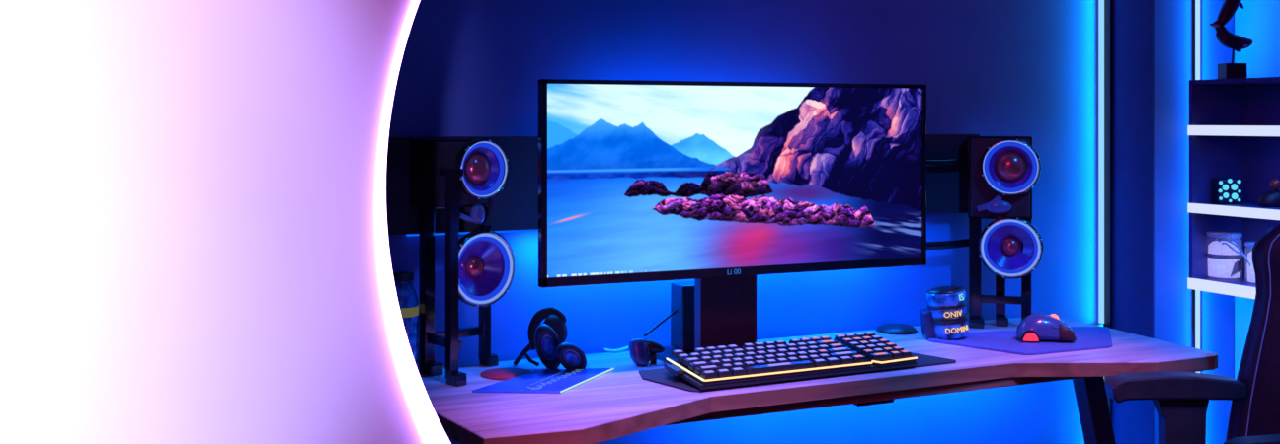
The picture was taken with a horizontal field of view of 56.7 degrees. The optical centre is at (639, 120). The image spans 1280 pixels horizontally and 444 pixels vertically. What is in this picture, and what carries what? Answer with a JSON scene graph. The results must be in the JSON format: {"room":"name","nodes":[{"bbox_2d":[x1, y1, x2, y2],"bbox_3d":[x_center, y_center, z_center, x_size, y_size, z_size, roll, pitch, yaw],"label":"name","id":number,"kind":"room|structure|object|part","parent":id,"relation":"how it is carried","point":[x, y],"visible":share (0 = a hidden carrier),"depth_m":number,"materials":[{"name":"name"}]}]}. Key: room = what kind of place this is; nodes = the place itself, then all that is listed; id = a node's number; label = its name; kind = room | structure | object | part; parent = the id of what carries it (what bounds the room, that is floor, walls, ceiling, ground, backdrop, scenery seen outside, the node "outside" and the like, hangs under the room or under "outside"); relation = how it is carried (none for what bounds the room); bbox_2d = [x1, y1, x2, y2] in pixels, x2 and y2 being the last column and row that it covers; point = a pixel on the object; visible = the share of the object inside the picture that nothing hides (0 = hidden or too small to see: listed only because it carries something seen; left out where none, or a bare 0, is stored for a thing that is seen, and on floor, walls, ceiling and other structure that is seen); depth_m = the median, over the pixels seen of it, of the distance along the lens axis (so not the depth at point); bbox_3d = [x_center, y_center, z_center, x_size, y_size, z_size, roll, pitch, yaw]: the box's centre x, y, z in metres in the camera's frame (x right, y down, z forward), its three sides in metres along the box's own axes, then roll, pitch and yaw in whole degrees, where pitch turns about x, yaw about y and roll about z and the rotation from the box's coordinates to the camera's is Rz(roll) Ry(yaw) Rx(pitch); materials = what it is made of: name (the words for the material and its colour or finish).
{"room":"gaming room","nodes":[
{"label":"gaming room","id":0,"kind":"room"},
{"bbox_2d":[0,0,451,443],"bbox_3d":[-0.833,-0.025,1.292,1.408,2.600,0.066,0,0,-24],"label":"wall partition","id":1,"kind":"structure","parent":0,"point":[195,246],"depth_m":1.41,"materials":[{"name":"white paint"}]},
{"bbox_2d":[376,0,451,443],"bbox_3d":[-0.256,0.083,1.523,0.166,0.877,0.029,0,0,-24],"label":"light","id":2,"kind":"object","parent":1,"relation":"attached to","point":[405,413],"depth_m":1.50,"materials":[{"name":"white plastic"}]},
{"bbox_2d":[388,0,1098,443],"bbox_3d":[-0.311,-0.025,2.647,3.450,2.600,0.100,0,0,-24],"label":"wall","id":3,"kind":"structure","parent":0,"point":[468,67],"depth_m":2.92,"materials":[{"name":"paint"}]},
{"bbox_2d":[386,134,979,237],"bbox_3d":[0.133,0.135,2.768,1.620,0.220,0.036,0,0,-24],"label":"wall panel","id":4,"kind":"object","parent":3,"relation":"attached to","point":[515,208],"visible":0.2,"depth_m":2.57,"materials":[{"name":"fabric"}]},
{"bbox_2d":[1089,322,1106,326],"bbox_3d":[1.194,0.570,3.237,0.190,0.018,0.022,0,0,-24],"label":"trim","id":5,"kind":"structure","parent":3,"relation":"attached to","point":[1097,324],"depth_m":3.26,"materials":[{"name":"black plastic"}]},
{"bbox_2d":[1098,0,1112,419],"bbox_3d":[1.284,-0.025,3.272,0.018,2.580,0.030,0,0,-24],"label":"light strip","id":6,"kind":"object","parent":3,"relation":"attached to","point":[1104,6],"visible":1,"depth_m":3.27,"materials":[{"name":"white plastic"}]},
{"bbox_2d":[1112,0,1154,443],"bbox_3d":[1.326,-0.025,3.215,0.006,2.600,0.169,0,0,-24],"label":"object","id":7,"kind":"structure","parent":3,"relation":"attached to","point":[1133,21],"depth_m":3.20,"materials":[{"name":"blue paint"}]},
{"bbox_2d":[1154,0,1234,443],"bbox_3d":[1.489,-0.025,3.341,0.395,2.600,0.269,0,0,-24],"label":"wall","id":8,"kind":"structure","parent":0,"point":[1173,19],"depth_m":3.17,"materials":[{"name":"paint"}]},
{"bbox_2d":[1194,0,1199,373],"bbox_3d":[1.501,-0.025,3.192,0.014,2.580,0.010,0,0,-24],"label":"light strip","id":9,"kind":"object","parent":8,"relation":"attached to","point":[1196,2],"visible":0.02,"depth_m":3.19,"materials":[{"name":"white plastic"}]},
{"bbox_2d":[1234,0,1279,380],"bbox_3d":[2.491,-0.025,1.416,0.100,2.600,4.058,0,0,-24],"label":"wall","id":10,"kind":"structure","parent":0,"point":[1258,21],"depth_m":3.20,"materials":[{"name":"paint"}]},
{"bbox_2d":[1187,77,1279,299],"bbox_3d":[1.687,0.171,2.880,0.198,0.556,0.690,0,0,-24],"label":"wall shelf","id":11,"kind":"object","parent":10,"relation":"attached to","point":[1234,127],"visible":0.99,"depth_m":3.16,"materials":[{"name":"wood"}]},
{"bbox_3d":[1.553,0.173,3.191,0.195,0.551,0.012,0,0,-24],"label":"panel","id":12,"kind":"part","parent":11,"relation":"part of","materials":[{"name":"wood"}]},
{"bbox_2d":[1187,277,1256,299],"bbox_3d":[1.600,0.434,2.842,0.008,0.029,0.690,0,0,-24],"label":"light","id":13,"kind":"object","parent":11,"relation":"attached to","point":[1196,283],"depth_m":3.06,"materials":[{"name":"white plastic"}]},
{"bbox_2d":[1205,231,1245,278],"bbox_3d":[1.553,0.358,3.153,0.088,0.122,0.088,0,0,0],"label":"jar","id":14,"kind":"object","parent":11,"relation":"on","point":[1223,262],"visible":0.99,"depth_m":3.12,"materials":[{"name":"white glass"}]},
{"bbox_3d":[1.553,0.303,3.153,0.088,0.012,0.088,0,0,0],"label":"lid","id":15,"kind":"part","parent":14,"relation":"part of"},
{"bbox_2d":[1211,177,1241,203],"bbox_3d":[1.558,0.187,3.152,0.058,0.066,0.060,0,0,6],"label":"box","id":16,"kind":"object","parent":11,"relation":"on","point":[1224,190],"visible":1,"depth_m":3.12,"materials":[{"name":"black plastic"}]},
{"bbox_2d":[1209,0,1253,79],"bbox_3d":[1.552,-0.230,3.111,0.110,0.244,0.050,0,0,0],"label":"sculpture","id":17,"kind":"object","parent":11,"relation":"on","point":[1229,40],"visible":0.98,"depth_m":3.10,"materials":[{"name":"brown metal"}]},
{"bbox_2d":[1187,203,1279,220],"bbox_3d":[1.600,0.233,2.842,0.008,0.025,0.690,0,0,-24],"label":"light","id":18,"kind":"object","parent":11,"relation":"attached to","point":[1194,209],"depth_m":3.03,"materials":[{"name":"white plastic"}]},
{"bbox_2d":[1187,125,1279,136],"bbox_3d":[1.600,0.026,2.842,0.008,0.026,0.690,0,0,-24],"label":"light","id":19,"kind":"object","parent":11,"relation":"attached to","point":[1192,130],"depth_m":3.02,"materials":[{"name":"white plastic"}]},
{"bbox_2d":[1244,240,1255,283],"bbox_3d":[1.599,0.367,3.046,0.080,0.105,0.080,0,0,0],"label":"jar","id":20,"kind":"object","parent":11,"relation":"on","point":[1250,271],"visible":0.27,"depth_m":3.04,"materials":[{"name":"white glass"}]},
{"bbox_2d":[1215,234,1251,266],"bbox_3d":[1.538,0.335,3.078,0.014,0.080,0.099,0,0,-32],"label":"tubing","id":21,"kind":"object","parent":20,"relation":"attached to","point":[1240,252],"visible":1,"depth_m":3.07,"materials":[{"name":"blue plastic"}]},
{"bbox_3d":[1.599,0.319,3.046,0.080,0.010,0.080,0,0,0],"label":"lid","id":22,"kind":"part","parent":20,"relation":"part of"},
{"bbox_3d":[1.775,0.173,2.919,0.006,0.551,0.664,0,0,-24],"label":"panel","id":23,"kind":"part","parent":11,"relation":"part of","materials":[{"name":"wood"}]},
{"bbox_2d":[1258,178,1279,207],"bbox_3d":[1.621,0.184,3.034,0.069,0.070,0.053,0,0,0],"label":"joystick","id":24,"kind":"object","parent":11,"relation":"on","point":[1271,199],"visible":1,"depth_m":3.02,"materials":[{"name":"black plastic"}]},
{"bbox_3d":[1.627,0.163,3.034,0.027,0.027,0.027,0,0,0],"label":"knob","id":25,"kind":"part","parent":24,"relation":"part of","materials":[{"name":"red plastic"}]},
{"bbox_3d":[0.585,1.305,0.910,4.400,0.060,4.400,0,0,-24],"label":"floor","id":26,"kind":"structure","parent":0,"visible":0},
{"bbox_2d":[417,318,1217,443],"bbox_3d":[0.379,0.900,2.554,1.830,0.750,0.599,0,0,-24],"label":"desk","id":27,"kind":"object","parent":26,"relation":"on","point":[617,403],"visible":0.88,"depth_m":2.39,"materials":[{"name":"brown wood"}]},
{"bbox_2d":[392,271,418,369],"bbox_3d":[-0.487,0.417,2.434,0.064,0.214,0.064,0,0,-24],"label":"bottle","id":28,"kind":"object","parent":27,"relation":"on","point":[406,294],"visible":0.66,"depth_m":2.41,"materials":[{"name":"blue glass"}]},
{"bbox_3d":[-0.487,0.319,2.434,0.044,0.017,0.044,0,0,-24],"label":"lid","id":29,"kind":"part","parent":28,"relation":"part of","materials":[{"name":"plastic"}]},
{"bbox_2d":[409,138,514,387],"bbox_3d":[-0.355,0.281,2.464,0.190,0.487,0.193,0,0,-42],"label":"speaker","id":30,"kind":"object","parent":27,"relation":"on","point":[449,174],"visible":1,"depth_m":2.45},
{"bbox_3d":[-0.432,0.310,2.451,0.031,0.430,0.048,0,0,-42],"label":"leg","id":31,"kind":"part","parent":30,"relation":"part of","materials":[{"name":"black metal"}]},
{"bbox_3d":[-0.365,0.310,2.353,0.026,0.430,0.040,0,0,-42],"label":"leg","id":32,"kind":"part","parent":30,"relation":"part of","materials":[{"name":"black metal"}]},
{"bbox_3d":[-0.324,0.375,2.540,0.026,0.300,0.040,0,0,-42],"label":"leg","id":33,"kind":"part","parent":30,"relation":"part of","materials":[{"name":"black metal"}]},
{"bbox_2d":[480,368,531,380],"bbox_3d":[-0.276,0.523,2.446,0.106,0.003,0.106,0,0,-24],"label":"coaster","id":34,"kind":"object","parent":27,"relation":"on","point":[497,373],"visible":1,"depth_m":2.44,"materials":[{"name":"red fabric"}]},
{"bbox_2d":[472,368,614,394],"bbox_3d":[-0.190,0.522,2.386,0.163,0.005,0.297,0,0,24],"label":"sheet","id":35,"kind":"object","parent":27,"relation":"on","point":[542,381],"visible":1,"depth_m":2.36,"materials":[{"name":"paper"}]},
{"bbox_2d":[512,307,586,370],"bbox_3d":[-0.193,0.462,2.494,0.165,0.132,0.070,0,0,6],"label":"headphones","id":36,"kind":"object","parent":27,"relation":"on","point":[548,339],"visible":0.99,"depth_m":2.49,"materials":[{"name":"black plastic"}]},
{"bbox_3d":[-0.244,0.494,2.525,0.056,0.060,0.014,0,0,13],"label":"stand leg","id":37,"kind":"part","parent":36,"relation":"part of","materials":[{"name":"black metal"}]},
{"bbox_3d":[-0.233,0.505,2.507,0.049,0.027,0.017,0,0,43],"label":"stand leg","id":38,"kind":"part","parent":36,"relation":"part of","materials":[{"name":"black plastic"}]},
{"bbox_2d":[534,323,559,369],"bbox_3d":[-0.194,0.477,2.493,0.062,0.101,0.050,0,0,-24],"label":"ear cup","id":39,"kind":"object","parent":36,"relation":"on","point":[546,336],"depth_m":2.48,"materials":[{"name":"black plastic"}]},
{"bbox_2d":[556,342,586,370],"bbox_3d":[-0.145,0.496,2.484,0.067,0.064,0.038,0,0,-24],"label":"ear cup","id":40,"kind":"object","parent":36,"relation":"on","point":[570,357],"depth_m":2.47,"materials":[{"name":"black plastic"}]},
{"bbox_2d":[603,346,628,352],"bbox_3d":[-0.085,0.517,2.697,0.136,0.015,0.054,0,0,-7],"label":"cable","id":41,"kind":"object","parent":27,"relation":"on","point":[625,348],"visible":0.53,"depth_m":2.68,"materials":[{"name":"plastic"}]},
{"bbox_2d":[628,337,664,366],"bbox_3d":[0.014,0.498,2.544,0.078,0.056,0.049,0,0,0],"label":"game controller","id":42,"kind":"object","parent":27,"relation":"on","point":[642,351],"visible":1,"depth_m":2.54,"materials":[{"name":"black plastic"}]},
{"bbox_2d":[670,281,694,351],"bbox_3d":[0.107,0.440,2.666,0.055,0.145,0.070,0,0,-24],"label":"router","id":43,"kind":"object","parent":27,"relation":"on","point":[681,293],"visible":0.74,"depth_m":2.63,"materials":[{"name":"black plastic"}]},
{"bbox_2d":[643,309,677,336],"bbox_3d":[0.048,0.445,2.610,0.007,0.046,0.120,0,0,39],"label":"cable","id":44,"kind":"object","parent":43,"relation":"attached to","point":[676,310],"visible":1,"depth_m":2.60,"materials":[{"name":"black plastic"}]},
{"bbox_2d":[538,79,926,363],"bbox_3d":[0.161,0.223,2.581,0.896,0.604,0.309,0,0,-24],"label":"monitor","id":45,"kind":"object","parent":27,"relation":"on","point":[719,186],"visible":1,"depth_m":2.44,"materials":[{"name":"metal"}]},
{"bbox_2d":[639,352,956,393],"bbox_3d":[0.340,0.523,2.499,0.695,0.004,0.216,0,0,-24],"label":"desk mat","id":46,"kind":"object","parent":27,"relation":"on","point":[662,376],"visible":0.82,"depth_m":2.41,"materials":[{"name":"black fabric"}]},
{"bbox_2d":[663,331,917,390],"bbox_3d":[0.314,0.495,2.454,0.534,0.051,0.170,0,0,-26],"label":"keyboard","id":47,"kind":"object","parent":46,"relation":"on","point":[712,367],"visible":1,"depth_m":2.42,"materials":[{"name":"black plastic"}]},
{"bbox_2d":[876,323,917,334],"bbox_3d":[0.638,0.517,2.944,0.100,0.016,0.100,0,0,-24],"label":"mouse","id":48,"kind":"object","parent":27,"relation":"on","point":[889,329],"visible":1,"depth_m":2.91,"materials":[{"name":"black plastic"}]},
{"bbox_2d":[919,286,968,340],"bbox_3d":[0.729,0.460,2.830,0.110,0.126,0.094,0,0,0],"label":"tumbler","id":49,"kind":"object","parent":27,"relation":"on","point":[946,317],"visible":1,"depth_m":2.80,"materials":[{"name":"blue glass"}]},
{"bbox_3d":[0.729,0.406,2.830,0.088,0.011,0.088,-7,0,0],"label":"lid","id":50,"kind":"part","parent":49,"relation":"part of","materials":[{"name":"black plastic"}]},
{"bbox_2d":[926,136,1042,328],"bbox_3d":[0.801,0.282,3.012,0.409,0.485,0.146,0,0,2],"label":"speaker","id":51,"kind":"object","parent":27,"relation":"on","point":[1003,171],"visible":0.92,"depth_m":2.98},
{"bbox_3d":[0.736,0.106,2.999,0.285,0.024,0.049,0,0,-17],"label":"arm","id":52,"kind":"part","parent":51,"relation":"part of"},
{"bbox_3d":[0.736,0.315,2.999,0.285,0.024,0.049,0,0,-17],"label":"arm","id":53,"kind":"part","parent":51,"relation":"part of"},
{"bbox_3d":[0.857,0.380,3.015,0.038,0.290,0.060,0,0,17],"label":"leg","id":54,"kind":"part","parent":51,"relation":"part of","materials":[{"name":"black metal"}]},
{"bbox_3d":[0.927,0.380,3.036,0.031,0.290,0.048,0,0,17],"label":"leg","id":55,"kind":"part","parent":51,"relation":"part of","materials":[{"name":"black metal"}]},
{"bbox_3d":[0.975,0.380,2.980,0.031,0.290,0.048,0,0,17],"label":"leg","id":56,"kind":"part","parent":51,"relation":"part of","materials":[{"name":"black metal"}]},
{"bbox_2d":[928,326,1113,355],"bbox_3d":[0.954,0.522,2.837,0.515,0.006,0.295,0,0,-24],"label":"mouse pad","id":57,"kind":"object","parent":27,"relation":"on","point":[1087,338],"visible":0.7,"depth_m":2.77,"materials":[{"name":"fabric"}]},
{"bbox_2d":[1015,313,1076,342],"bbox_3d":[0.954,0.486,2.788,0.134,0.063,0.076,0,0,8],"label":"mouse","id":58,"kind":"object","parent":57,"relation":"on","point":[1037,327],"visible":1,"depth_m":2.76,"materials":[{"name":"black plastic"}]},
{"bbox_2d":[1023,332,1038,341],"bbox_3d":[0.909,0.504,2.757,0.034,0.019,0.002,0,0,8],"label":"light","id":59,"kind":"object","parent":58,"relation":"on","point":[1030,337],"depth_m":2.76,"materials":[{"name":"red plastic"}]},
{"bbox_3d":[0.997,0.495,2.761,0.045,0.044,0.021,0,0,-4],"label":"panel","id":60,"kind":"part","parent":58,"relation":"part of","materials":[{"name":"plastic"}]},
{"bbox_3d":[1.098,0.920,2.744,0.219,0.701,0.045,0,0,-24],"label":"leg","id":61,"kind":"part","parent":27,"relation":"part of","materials":[{"name":"black metal"}]},
{"bbox_2d":[1105,224,1279,443],"bbox_3d":[1.160,0.605,2.259,0.689,1.339,0.638,0,0,0],"label":"gaming chair","id":62,"kind":"object","parent":26,"relation":"on","point":[1180,400],"visible":1,"depth_m":2.47,"materials":[{"name":"black leather"}]},
{"bbox_3d":[1.138,0.710,2.500,0.108,0.250,0.040,0,0,0],"label":"arm post","id":63,"kind":"part","parent":62,"relation":"part of","materials":[{"name":"black plastic"}]},
{"bbox_3d":[1.366,0.380,2.250,0.278,0.890,0.509,0,0,0],"label":"backrest","id":64,"kind":"part","parent":62,"relation":"part of","materials":[{"name":"black leather"}]}
]}

